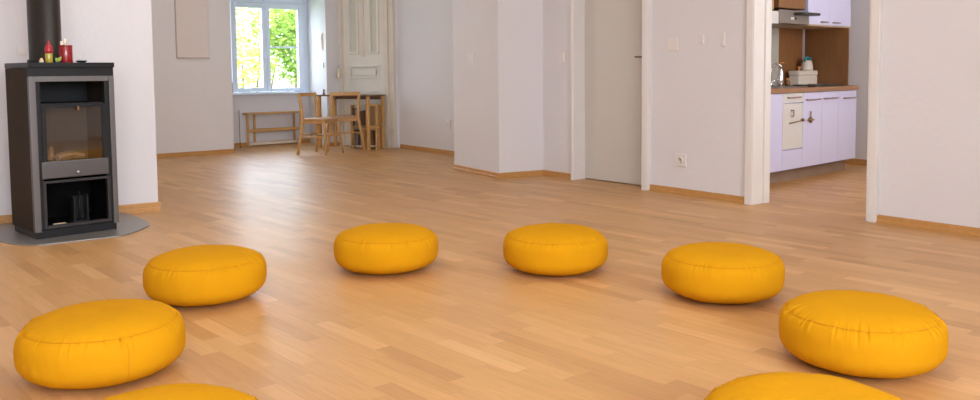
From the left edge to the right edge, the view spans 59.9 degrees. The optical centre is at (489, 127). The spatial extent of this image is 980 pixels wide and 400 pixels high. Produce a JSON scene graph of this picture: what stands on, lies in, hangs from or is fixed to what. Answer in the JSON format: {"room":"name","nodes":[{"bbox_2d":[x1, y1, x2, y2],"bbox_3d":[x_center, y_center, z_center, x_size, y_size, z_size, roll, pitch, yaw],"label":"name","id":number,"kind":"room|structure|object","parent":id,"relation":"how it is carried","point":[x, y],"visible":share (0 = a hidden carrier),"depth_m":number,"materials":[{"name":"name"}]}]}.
{"room":"meditation room","nodes":[
{"label":"meditation room","id":0,"kind":"room"},
{"bbox_2d":[0,0,157,214],"bbox_3d":[-4.553,-0.686,4.936,4.788,2.750,0.699,-3,5,-36],"label":"wall","id":1,"kind":"structure","parent":0,"point":[118,32],"depth_m":5.96,"materials":[{"name":"paint"}]},
{"bbox_2d":[17,46,27,54],"bbox_3d":[-3.088,-0.510,5.614,0.060,0.060,0.018,-3,5,-33],"label":"light switch","id":2,"kind":"object","parent":1,"relation":"attached to","point":[21,50],"visible":1,"depth_m":5.61,"materials":[{"name":"plastic"}]},
{"bbox_2d":[0,202,160,223],"bbox_3d":[-3.848,0.639,5.187,3.509,0.060,0.016,-3,5,-33],"label":"baseboard","id":3,"kind":"structure","parent":1,"relation":"attached to","point":[151,206],"depth_m":6.04,"materials":[{"name":"brown wood"}]},
{"bbox_2d":[151,0,339,153],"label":"wall","id":4,"kind":"structure","parent":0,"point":[196,108],"depth_m":10.36,"materials":[{"name":"paint"}]},
{"bbox_2d":[174,0,209,58],"bbox_3d":[-3.545,-1.380,10.097,0.391,1.112,0.024,-4,5,-39],"label":"board","id":5,"kind":"object","parent":4,"relation":"attached to","point":[191,16],"visible":1,"depth_m":10.10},
{"bbox_2d":[157,149,234,157],"bbox_3d":[-3.985,0.333,9.849,2.115,0.050,0.016,-4,5,-39],"label":"baseboard","id":6,"kind":"structure","parent":4,"relation":"attached to","point":[223,151],"depth_m":10.20,"materials":[{"name":"brown wood"}]},
{"bbox_2d":[230,0,309,94],"bbox_3d":[-3.002,-1.125,11.549,1.215,1.325,0.190,-4,5,-39],"label":"window","id":7,"kind":"structure","parent":4,"relation":"attached to","point":[300,6],"depth_m":11.56,"materials":[{"name":"paint"}]},
{"bbox_2d":[234,139,309,146],"bbox_3d":[-3.005,0.203,11.661,1.220,0.050,0.016,-4,5,-39],"label":"baseboard","id":8,"kind":"structure","parent":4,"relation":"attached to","point":[303,140],"depth_m":11.60,"materials":[{"name":"brown wood"}]},
{"bbox_2d":[321,33,322,49],"bbox_3d":[-2.246,-1.156,11.352,0.019,0.230,0.050,-3,4,-29],"label":"thermometer","id":9,"kind":"object","parent":4,"relation":"attached to","point":[321,33],"visible":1,"depth_m":11.34,"materials":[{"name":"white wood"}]},
{"bbox_2d":[337,0,399,147],"bbox_3d":[-1.740,-1.146,11.433,1.673,2.750,0.455,2,5,33],"label":"wall","id":10,"kind":"structure","parent":0,"point":[395,1],"depth_m":10.93,"materials":[{"name":"paint"}]},
{"bbox_2d":[337,66,340,77],"bbox_3d":[-2.008,-0.744,11.279,0.052,0.173,0.052,-2,4,-24],"label":"wall lantern","id":11,"kind":"object","parent":10,"relation":"attached to","point":[338,70],"visible":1,"depth_m":11.26,"materials":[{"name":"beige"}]},
{"bbox_2d":[338,0,396,147],"bbox_3d":[-1.623,-0.930,11.107,0.895,2.360,0.055,2,4,29],"label":"trim","id":12,"kind":"structure","parent":10,"relation":"attached to","point":[388,5],"depth_m":10.95,"materials":[{"name":"beige paint"}]},
{"bbox_2d":[343,0,392,144],"bbox_3d":[-1.595,-0.879,11.089,0.784,2.240,0.071,2,4,30],"label":"door","id":13,"kind":"structure","parent":10,"relation":"in","point":[362,19],"depth_m":11.11,"materials":[{"name":"white paint"}]},
{"bbox_2d":[398,0,453,150],"bbox_3d":[-0.100,-1.039,9.612,0.335,2.750,3.381,-3,5,-37],"label":"wall","id":14,"kind":"structure","parent":0,"point":[425,27],"depth_m":10.38,"materials":[{"name":"paint"}]},
{"bbox_2d":[400,144,452,154],"bbox_3d":[-0.794,0.263,10.468,0.016,0.050,1.252,-3,5,-35],"label":"baseboard","id":15,"kind":"structure","parent":14,"relation":"attached to","point":[441,151],"depth_m":10.44,"materials":[{"name":"brown wood"}]},
{"bbox_2d":[446,120,450,129],"bbox_3d":[-0.495,-0.035,10.019,0.021,0.120,0.082,-3,5,-35],"label":"wall socket","id":16,"kind":"object","parent":14,"relation":"attached to","point":[448,122],"visible":1,"depth_m":10.00,"materials":[{"name":"plastic"}]},
{"bbox_2d":[0,142,979,399],"bbox_3d":[-0.577,0.720,5.494,11.500,0.200,14.000,-4,5,-39],"label":"floor","id":17,"kind":"structure","parent":0,"point":[466,324],"depth_m":3.89,"materials":[{"name":"brown wood"}]},
{"bbox_2d":[0,213,149,245],"bbox_3d":[-2.685,0.641,5.399,0.945,0.008,0.975,-4,5,-39],"label":"plate","id":18,"kind":"object","parent":17,"relation":"on","point":[128,224],"visible":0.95,"depth_m":5.17,"materials":[{"name":"metal"}]},
{"bbox_2d":[4,62,118,239],"bbox_3d":[-2.656,0.119,5.295,0.458,1.046,0.495,3,5,45],"label":"wood stove","id":19,"kind":"object","parent":18,"relation":"on","point":[63,106],"visible":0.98,"depth_m":5.24,"materials":[{"name":"black metal"}]},
{"bbox_2d":[26,0,61,61],"bbox_3d":[-2.737,-1.243,5.169,0.206,1.690,0.206,3,5,45],"label":"flue pipe","id":20,"kind":"object","parent":19,"relation":"on","point":[43,16],"visible":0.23,"depth_m":5.13,"materials":[{"name":"metal"}]},
{"bbox_2d":[45,41,52,61],"bbox_3d":[-2.635,-0.457,5.075,0.044,0.132,0.044,3,5,45],"label":"glass bottle","id":21,"kind":"object","parent":19,"relation":"on","point":[48,48],"visible":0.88,"depth_m":5.06,"materials":[{"name":"yellow glass"}]},
{"bbox_2d":[48,146,53,159],"bbox_3d":[-2.664,0.153,5.158,0.034,0.081,0.086,-2,4,-24],"label":"log","id":22,"kind":"object","parent":19,"relation":"in","point":[50,149],"visible":0.94,"depth_m":5.14,"materials":[{"name":"brown wood"}]},
{"bbox_2d":[55,152,74,160],"bbox_3d":[-2.601,0.174,5.209,0.042,0.048,0.123,1,4,21],"label":"log","id":23,"kind":"object","parent":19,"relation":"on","point":[67,155],"visible":0.98,"depth_m":5.19,"materials":[{"name":"brown wood"}]},
{"bbox_2d":[58,45,72,61],"bbox_3d":[-2.574,-0.450,5.158,0.079,0.106,0.079,3,5,45],"label":"candle tin","id":24,"kind":"object","parent":19,"relation":"on","point":[66,51],"visible":0.85,"depth_m":5.13,"materials":[{"name":"paint"}]},
{"bbox_2d":[72,152,85,157],"bbox_3d":[-2.574,0.166,5.280,0.112,0.044,0.038,-2,4,-18],"label":"log","id":25,"kind":"object","parent":19,"relation":"on","point":[77,154],"visible":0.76,"depth_m":5.27,"materials":[{"name":"brown wood"}]},
{"bbox_2d":[69,191,89,221],"bbox_3d":[-2.571,0.490,5.316,0.080,0.190,0.100,3,5,45],"label":"stand","id":26,"kind":"object","parent":19,"relation":"on","point":[79,205],"visible":0.91,"depth_m":5.32,"materials":[{"name":"black metal"}]},
{"bbox_2d":[13,299,185,388],"bbox_3d":[-1.274,0.699,2.794,0.512,0.214,0.511,-4,5,-39],"label":"floor cushion","id":27,"kind":"object","parent":17,"relation":"on","point":[109,342],"visible":1,"depth_m":2.62,"materials":[{"name":"fabric"}]},
{"bbox_2d":[102,383,258,399],"bbox_3d":[-0.768,0.750,1.970,0.525,0.214,0.524,-4,5,-39],"label":"floor cushion","id":28,"kind":"object","parent":17,"relation":"on","point":[177,391],"visible":1,"depth_m":2.06,"materials":[{"name":"fabric"}]},
{"bbox_2d":[143,245,266,305],"bbox_3d":[-1.241,0.637,3.716,0.514,0.214,0.515,-4,5,-39],"label":"floor cushion","id":29,"kind":"object","parent":17,"relation":"on","point":[199,275],"visible":1,"depth_m":3.53,"materials":[{"name":"fabric"}]},
{"bbox_2d":[242,111,301,146],"bbox_3d":[-2.952,0.006,11.579,0.801,0.452,0.150,-4,5,-39],"label":"wooden bench","id":30,"kind":"object","parent":17,"relation":"on","point":[254,130],"visible":0.8,"depth_m":11.49,"materials":[{"name":"brown wood"}]},
{"bbox_2d":[297,92,343,155],"bbox_3d":[-2.050,-0.053,10.239,0.428,0.741,0.417,1,4,23],"label":"dining chair","id":31,"kind":"object","parent":17,"relation":"on","point":[317,120],"visible":1,"depth_m":10.14,"materials":[{"name":"brown wood"}]},
{"bbox_2d":[323,92,365,152],"bbox_3d":[-1.849,-0.083,10.661,0.496,0.742,0.452,-2,4,-21],"label":"dining chair","id":32,"kind":"object","parent":17,"relation":"on","point":[351,118],"visible":0.77,"depth_m":10.54,"materials":[{"name":"brown wood"}]},
{"bbox_2d":[316,94,385,150],"bbox_3d":[-1.789,-0.084,10.968,0.840,0.693,0.365,2,4,29],"label":"dining table","id":33,"kind":"object","parent":17,"relation":"on","point":[367,97],"visible":0.82,"depth_m":10.91,"materials":[{"name":"brown wood"}]},
{"bbox_2d":[350,105,381,147],"bbox_3d":[-1.595,-0.021,10.993,0.387,0.560,0.130,0,4,10],"label":"bookcase","id":34,"kind":"object","parent":17,"relation":"on","point":[362,107],"visible":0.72,"depth_m":10.95,"materials":[{"name":"beige paint"}]},
{"bbox_2d":[352,108,356,125],"bbox_3d":[-1.747,-0.143,11.012,0.030,0.218,0.120,0,4,10],"label":"book","id":35,"kind":"object","parent":34,"relation":"on","point":[354,109],"visible":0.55,"depth_m":10.95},
{"bbox_2d":[360,111,362,125],"bbox_3d":[-1.652,-0.124,10.997,0.042,0.182,0.120,0,4,10],"label":"book","id":36,"kind":"object","parent":34,"relation":"on","point":[361,120],"visible":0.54,"depth_m":10.94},
{"bbox_2d":[362,110,364,125],"bbox_3d":[-1.613,-0.130,10.990,0.036,0.194,0.120,0,4,10],"label":"book","id":37,"kind":"object","parent":34,"relation":"on","point":[363,111],"visible":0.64,"depth_m":10.93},
{"bbox_2d":[370,131,375,144],"bbox_3d":[-1.513,0.128,10.990,0.040,0.182,0.120,0,4,10],"label":"book","id":38,"kind":"object","parent":34,"relation":"on","point":[372,133],"visible":0.77,"depth_m":10.94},
{"bbox_2d":[362,128,380,149],"bbox_3d":[-1.513,0.136,10.812,0.220,0.270,0.135,0,4,10],"label":"stool","id":39,"kind":"object","parent":17,"relation":"on","point":[377,130],"visible":0.87,"depth_m":10.76,"materials":[{"name":"brown wood"}]},
{"bbox_2d":[365,104,377,127],"bbox_3d":[-1.508,-0.157,10.841,0.160,0.310,0.018,0,4,10],"label":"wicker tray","id":40,"kind":"object","parent":39,"relation":"on","point":[373,107],"visible":0.7,"depth_m":10.83,"materials":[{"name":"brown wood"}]},
{"bbox_2d":[333,223,437,274],"bbox_3d":[-0.519,0.596,4.243,0.519,0.214,0.519,-4,5,-39],"label":"floor cushion","id":41,"kind":"object","parent":17,"relation":"on","point":[375,248],"visible":1,"depth_m":4.05,"materials":[{"name":"fabric"}]},
{"bbox_2d":[503,223,607,275],"bbox_3d":[0.321,0.591,4.188,0.514,0.215,0.514,-4,5,-39],"label":"floor cushion","id":42,"kind":"object","parent":17,"relation":"on","point":[551,249],"visible":1,"depth_m":4.00,"materials":[{"name":"fabric"}]},
{"bbox_2d":[661,242,784,303],"bbox_3d":[1.004,0.620,3.679,0.516,0.214,0.515,-4,5,-39],"label":"floor cushion","id":43,"kind":"object","parent":17,"relation":"on","point":[710,272],"visible":1,"depth_m":3.49,"materials":[{"name":"fabric"}]},
{"bbox_2d":[770,94,782,183],"bbox_3d":[2.076,0.099,7.131,0.580,0.772,0.500,-4,5,-43],"label":"base cabinet","id":44,"kind":"object","parent":17,"relation":"on","point":[776,116],"visible":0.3,"depth_m":7.07,"materials":[{"name":"purple laminate"}]},
{"bbox_2d":[771,85,858,93],"bbox_3d":[2.591,-0.344,7.597,2.012,0.040,0.548,-4,5,-43],"label":"countertop","id":45,"kind":"structure","parent":44,"relation":"on","point":[846,87],"depth_m":7.45,"materials":[{"name":"brown wood"}]},
{"bbox_2d":[771,63,781,85],"bbox_3d":[2.600,-0.489,7.763,0.134,0.216,0.052,-1,4,-7],"label":"tap","id":46,"kind":"object","parent":45,"relation":"on","point":[775,64],"visible":0.59,"depth_m":7.75,"materials":[{"name":"silver metal"}]},
{"bbox_2d":[777,62,783,85],"bbox_3d":[2.679,-0.496,7.828,0.063,0.220,0.052,-4,5,-43],"label":"soap bottle","id":47,"kind":"object","parent":45,"relation":"on","point":[780,71],"visible":0.84,"depth_m":7.81,"materials":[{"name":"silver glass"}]},
{"bbox_2d":[785,78,789,85],"bbox_3d":[2.801,-0.431,8.002,0.040,0.077,0.040,-4,5,-43],"label":"spice jar","id":48,"kind":"object","parent":45,"relation":"on","point":[787,82],"visible":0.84,"depth_m":7.99,"materials":[{"name":"brown wood"}]},
{"bbox_2d":[771,86,807,87],"bbox_3d":[2.537,-0.365,7.571,0.500,0.006,0.370,-4,5,-43],"label":"sink","id":49,"kind":"object","parent":45,"relation":"in","point":[771,86],"visible":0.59,"depth_m":7.60,"materials":[{"name":"metal"}]},
{"bbox_2d":[789,70,817,84],"bbox_3d":[3.046,-0.485,8.263,0.388,0.145,0.108,-4,5,-43],"label":"bread box","id":50,"kind":"object","parent":45,"relation":"on","point":[796,77],"visible":0.81,"depth_m":8.16,"materials":[{"name":"beige metal"}]},
{"bbox_2d":[801,56,812,70],"bbox_3d":[3.095,-0.631,8.304,0.116,0.140,0.142,0,4,15],"label":"kettle","id":51,"kind":"object","parent":50,"relation":"on","point":[806,65],"visible":1,"depth_m":8.25,"materials":[{"name":"white ceramic"}]},
{"bbox_2d":[787,84,844,86],"bbox_3d":[3.032,-0.399,7.933,0.600,0.018,0.300,-4,5,-43],"label":"cooktop","id":52,"kind":"object","parent":45,"relation":"in","point":[808,85],"visible":0.99,"depth_m":7.82,"materials":[{"name":"glass"}]},
{"bbox_2d":[805,28,848,84],"bbox_3d":[3.289,-0.693,8.311,0.019,0.549,0.436,-4,5,-43],"label":"end panel","id":53,"kind":"object","parent":45,"relation":"on","point":[828,49],"visible":0.86,"depth_m":8.28,"materials":[{"name":"brown wood"}]},
{"bbox_2d":[771,93,804,183],"bbox_3d":[2.430,0.075,7.437,0.355,0.772,0.537,-4,5,-43],"label":"base cabinet","id":54,"kind":"object","parent":17,"relation":"on","point":[792,121],"visible":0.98,"depth_m":7.27,"materials":[{"name":"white laminate"}]},
{"bbox_2d":[704,372,902,399],"bbox_3d":[0.765,0.734,2.007,0.536,0.213,0.538,-4,5,-39],"label":"floor cushion","id":55,"kind":"object","parent":17,"relation":"on","point":[772,385],"visible":1,"depth_m":2.06,"materials":[{"name":"fabric"}]},
{"bbox_2d":[791,92,821,179],"bbox_3d":[2.684,0.057,7.681,0.350,0.772,0.528,-4,5,-43],"label":"base cabinet","id":56,"kind":"object","parent":17,"relation":"on","point":[812,101],"visible":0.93,"depth_m":7.51,"materials":[{"name":"purple laminate"}]},
{"bbox_2d":[810,91,839,175],"bbox_3d":[2.935,0.038,7.916,0.340,0.772,0.528,-4,5,-43],"label":"base cabinet","id":57,"kind":"object","parent":17,"relation":"on","point":[830,99],"visible":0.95,"depth_m":7.75,"materials":[{"name":"purple laminate"}]},
{"bbox_2d":[827,90,856,172],"bbox_3d":[3.196,0.020,8.160,0.375,0.772,0.528,-4,5,-43],"label":"base cabinet","id":58,"kind":"object","parent":17,"relation":"on","point":[846,111],"visible":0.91,"depth_m":7.99,"materials":[{"name":"purple laminate"}]},
{"bbox_2d":[779,290,948,378],"bbox_3d":[1.233,0.675,2.828,0.518,0.214,0.516,-4,5,-39],"label":"floor cushion","id":59,"kind":"object","parent":17,"relation":"on","point":[848,332],"visible":1,"depth_m":2.65,"materials":[{"name":"fabric"}]},
{"bbox_2d":[453,0,542,172],"bbox_3d":[0.101,-0.946,8.197,0.700,2.750,0.990,-4,5,-39],"label":"wall pillar","id":60,"kind":"structure","parent":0,"point":[498,96],"depth_m":7.88,"materials":[{"name":"paint"}]},
{"bbox_2d":[468,53,472,62],"bbox_3d":[-0.190,-0.670,8.142,0.019,0.100,0.082,-3,4,-29],"label":"light switch","id":61,"kind":"object","parent":60,"relation":"attached to","point":[470,55],"visible":1,"depth_m":8.12,"materials":[{"name":"plastic"}]},
{"bbox_2d":[453,164,499,178],"bbox_3d":[-0.140,0.413,8.145,0.016,0.050,0.911,-3,4,-29],"label":"baseboard","id":62,"kind":"structure","parent":60,"relation":"attached to","point":[456,167],"depth_m":8.11,"materials":[{"name":"brown wood"}]},
{"bbox_2d":[498,170,542,178],"bbox_3d":[0.289,0.428,7.865,0.482,0.050,0.016,-3,4,-28],"label":"baseboard","id":63,"kind":"structure","parent":60,"relation":"attached to","point":[535,172],"depth_m":7.86,"materials":[{"name":"brown wood"}]},
{"bbox_2d":[543,0,979,227],"bbox_3d":[3.015,-0.738,4.702,0.170,2.750,8.309,-3,5,-37],"label":"wall","id":64,"kind":"structure","parent":0,"point":[929,146],"depth_m":6.13,"materials":[{"name":"paint"}]},
{"bbox_2d":[543,170,570,178],"bbox_3d":[0.623,0.428,7.813,0.016,0.050,0.422,-3,5,-37],"label":"baseboard","id":65,"kind":"structure","parent":64,"relation":"attached to","point":[545,172],"depth_m":7.81,"materials":[{"name":"brown wood"}]},
{"bbox_2d":[559,51,565,62],"bbox_3d":[0.651,-0.641,7.689,0.019,0.100,0.082,-3,5,-37],"label":"light switch","id":66,"kind":"object","parent":64,"relation":"attached to","point":[562,55],"visible":1,"depth_m":7.67,"materials":[{"name":"plastic"}]},
{"bbox_2d":[570,0,650,190],"bbox_3d":[1.068,-0.575,7.247,0.205,2.120,0.917,-3,5,-37],"label":"trim","id":67,"kind":"structure","parent":64,"relation":"attached to","point":[577,7],"depth_m":7.54,"materials":[{"name":"paint"}]},
{"bbox_2d":[585,0,641,184],"bbox_3d":[1.095,-0.548,7.299,0.101,2.042,0.807,-4,5,-39],"label":"door","id":68,"kind":"structure","parent":64,"relation":"in","point":[613,28],"depth_m":7.36,"materials":[{"name":"paint"}]},
{"bbox_2d":[668,37,678,50],"bbox_3d":[1.433,-0.657,6.649,0.019,0.105,0.105,-3,5,-37],"label":"light switch","id":69,"kind":"object","parent":64,"relation":"attached to","point":[673,42],"visible":1,"depth_m":6.64,"materials":[{"name":"plastic"}]},
{"bbox_2d":[675,153,686,166],"bbox_3d":[1.489,0.251,6.646,0.021,0.100,0.110,-3,5,-37],"label":"wall socket","id":70,"kind":"object","parent":64,"relation":"attached to","point":[680,159],"visible":1,"depth_m":6.64,"materials":[{"name":"plastic"}]},
{"bbox_2d":[649,184,743,203],"bbox_3d":[1.583,0.504,6.546,0.016,0.050,0.928,-3,5,-37],"label":"baseboard","id":71,"kind":"structure","parent":64,"relation":"attached to","point":[666,189],"depth_m":6.52,"materials":[{"name":"brown wood"}]},
{"bbox_2d":[700,34,703,43],"bbox_3d":[1.599,-0.672,6.418,0.032,0.070,0.020,-3,5,-37],"label":"wall hook","id":72,"kind":"object","parent":64,"relation":"attached to","point":[702,35],"visible":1,"depth_m":6.42,"materials":[{"name":"plastic"}]},
{"bbox_2d":[722,32,725,46],"bbox_3d":[1.718,-0.652,6.261,0.032,0.105,0.020,-3,5,-37],"label":"wall hook","id":73,"kind":"object","parent":64,"relation":"attached to","point":[723,33],"visible":1,"depth_m":6.26,"materials":[{"name":"plastic"}]},
{"bbox_2d":[744,0,882,222],"bbox_3d":[2.217,-0.487,5.768,0.226,2.120,0.992,-3,5,-37],"label":"trim","id":74,"kind":"structure","parent":64,"relation":"attached to","point":[758,12],"depth_m":6.08,"materials":[{"name":"paint"}]},
{"bbox_2d":[877,214,979,236],"bbox_3d":[3.852,0.685,3.549,0.016,0.050,4.627,-3,5,-37],"label":"baseboard","id":75,"kind":"structure","parent":64,"relation":"attached to","point":[921,224],"depth_m":5.12,"materials":[{"name":"brown wood"}]},
{"bbox_2d":[802,30,804,60],"bbox_3d":[2.441,-0.955,8.017,2.887,2.750,0.355,-4,5,-40],"label":"wall","id":76,"kind":"structure","parent":0,"point":[803,38],"depth_m":8.55,"materials":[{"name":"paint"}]},
{"bbox_2d":[771,28,778,85],"bbox_3d":[2.388,-0.669,7.772,0.990,0.588,0.013,-4,5,-43],"label":"wall panel","id":77,"kind":"object","parent":76,"relation":"attached to","point":[775,31],"visible":0.07,"depth_m":8.06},
{"bbox_2d":[772,11,778,23],"bbox_3d":[2.188,-1.265,7.256,0.355,0.750,0.413,-4,5,-43],"label":"shelf box","id":78,"kind":"object","parent":76,"relation":"attached to","point":[775,14],"visible":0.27,"depth_m":7.21,"materials":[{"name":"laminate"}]},
{"bbox_2d":[772,0,804,10],"bbox_3d":[2.494,-1.360,7.541,0.480,0.620,0.409,-4,5,-43],"label":"upper cabinet","id":79,"kind":"object","parent":76,"relation":"attached to","point":[778,4],"visible":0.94,"depth_m":7.40,"materials":[{"name":"brown wood"}]},
{"bbox_2d":[772,9,820,25],"bbox_3d":[2.572,-0.975,7.545,0.560,0.115,0.505,-4,5,-43],"label":"extractor hood","id":80,"kind":"object","parent":79,"relation":"attached to","point":[786,17],"visible":0.87,"depth_m":7.40,"materials":[{"name":"metal"}]},
{"bbox_2d":[778,28,802,85],"bbox_3d":[2.920,-0.707,8.271,0.470,0.588,0.012,-4,5,-43],"label":"wall panel","id":81,"kind":"object","parent":76,"relation":"attached to","point":[790,40],"visible":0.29,"depth_m":8.25,"materials":[{"name":"brown wood"}]},
{"bbox_2d":[772,0,850,29],"bbox_3d":[3.033,-1.324,8.033,0.875,0.750,0.435,-4,5,-43],"label":"upper cabinet","id":82,"kind":"object","parent":76,"relation":"attached to","point":[834,13],"visible":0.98,"depth_m":7.92,"materials":[{"name":"purple laminate"}]},
{"bbox_2d":[848,0,869,158],"bbox_3d":[4.670,-0.947,7.599,0.330,2.750,3.650,-4,5,-39],"label":"wall","id":83,"kind":"structure","parent":0,"point":[859,32],"depth_m":8.55,"materials":[{"name":"paint"}]},
{"bbox_2d":[845,158,866,165],"bbox_3d":[4.500,0.400,7.639,0.016,0.060,3.200,-4,5,-39],"label":"baseboard","id":84,"kind":"structure","parent":83,"relation":"attached to","point":[847,161],"depth_m":8.61,"materials":[{"name":"brown wood"}]},
{"label":"outside","id":85,"kind":"structure","parent":0,"visible":0},
{"bbox_3d":[-7.593,0.089,27.061,38.000,0.100,28.400,-4,5,-39],"label":"garden","id":86,"kind":"object","parent":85,"visible":0},
{"bbox_2d":[236,8,288,91],"bbox_3d":[-5.471,-1.295,18.114,2.900,3.846,1.900,-4,5,-39],"label":"shrub","id":87,"kind":"object","parent":86,"relation":"on","point":[255,71],"visible":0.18,"depth_m":18.10,"materials":[{"name":"green plant"}]},
{"bbox_2d":[238,8,297,87],"bbox_3d":[-3.681,-1.505,16.948,2.538,4.374,2.230,-4,5,-43],"label":"tree","id":88,"kind":"object","parent":86,"relation":"on","point":[287,23],"visible":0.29,"depth_m":16.46,"materials":[{"name":"green plant"}]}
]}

